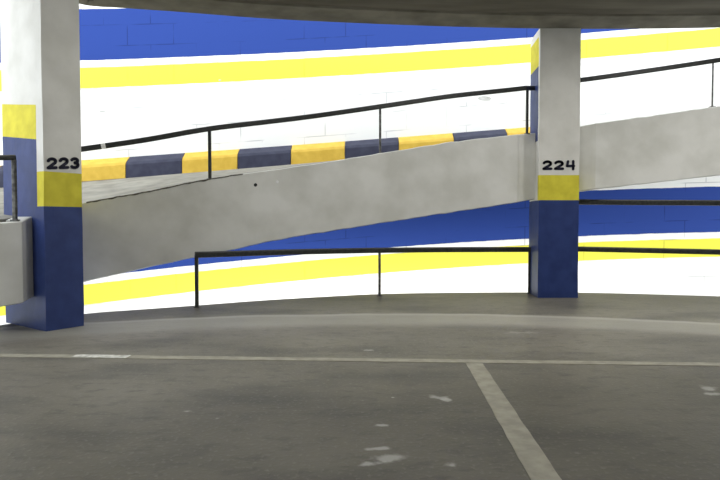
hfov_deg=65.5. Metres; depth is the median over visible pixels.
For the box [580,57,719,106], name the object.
handrail
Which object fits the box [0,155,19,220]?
handrail
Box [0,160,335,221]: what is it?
deck
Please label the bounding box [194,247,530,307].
handrail
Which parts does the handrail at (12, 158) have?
rail, post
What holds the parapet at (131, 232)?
attached to the deck
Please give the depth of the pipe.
10.65 m
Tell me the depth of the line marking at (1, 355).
5.69 m
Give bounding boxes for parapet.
[0,217,32,306]
[82,133,534,281]
[579,106,719,191]
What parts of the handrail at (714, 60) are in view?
rail, post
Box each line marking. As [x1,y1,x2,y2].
[0,354,719,365]
[466,363,561,479]
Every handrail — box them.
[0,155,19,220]
[81,86,534,178]
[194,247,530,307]
[578,246,719,254]
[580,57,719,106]
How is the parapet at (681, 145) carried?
attached to the deck
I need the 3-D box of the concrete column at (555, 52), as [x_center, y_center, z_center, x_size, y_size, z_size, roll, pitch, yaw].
[3.660,-1.412,10.633,0.768,4.940,0.763,0,2,0]
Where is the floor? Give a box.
[0,292,719,479]
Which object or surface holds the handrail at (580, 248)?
on the floor
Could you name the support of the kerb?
on the deck
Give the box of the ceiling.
[240,0,719,13]
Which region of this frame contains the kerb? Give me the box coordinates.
[0,127,529,187]
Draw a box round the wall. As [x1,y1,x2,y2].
[0,4,719,324]
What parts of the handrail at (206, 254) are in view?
post, rail, post, post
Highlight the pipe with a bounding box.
[579,199,719,205]
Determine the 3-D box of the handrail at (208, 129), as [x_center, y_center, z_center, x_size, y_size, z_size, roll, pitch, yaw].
[-0.621,-1.959,9.797,8.049,1.864,0.370,0,2,-13]
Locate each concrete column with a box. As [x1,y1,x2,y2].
[0,0,83,330]
[529,28,580,297]
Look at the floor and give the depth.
4.55 m
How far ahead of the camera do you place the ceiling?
9.14 m
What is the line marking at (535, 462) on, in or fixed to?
on the floor
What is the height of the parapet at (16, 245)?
1.370 m
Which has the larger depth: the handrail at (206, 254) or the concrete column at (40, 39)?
the handrail at (206, 254)
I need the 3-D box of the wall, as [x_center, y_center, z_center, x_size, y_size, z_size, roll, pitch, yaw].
[-3.311,-1.111,11.242,38.641,13.284,3.800,0,2,-10]
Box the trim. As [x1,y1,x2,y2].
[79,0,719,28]

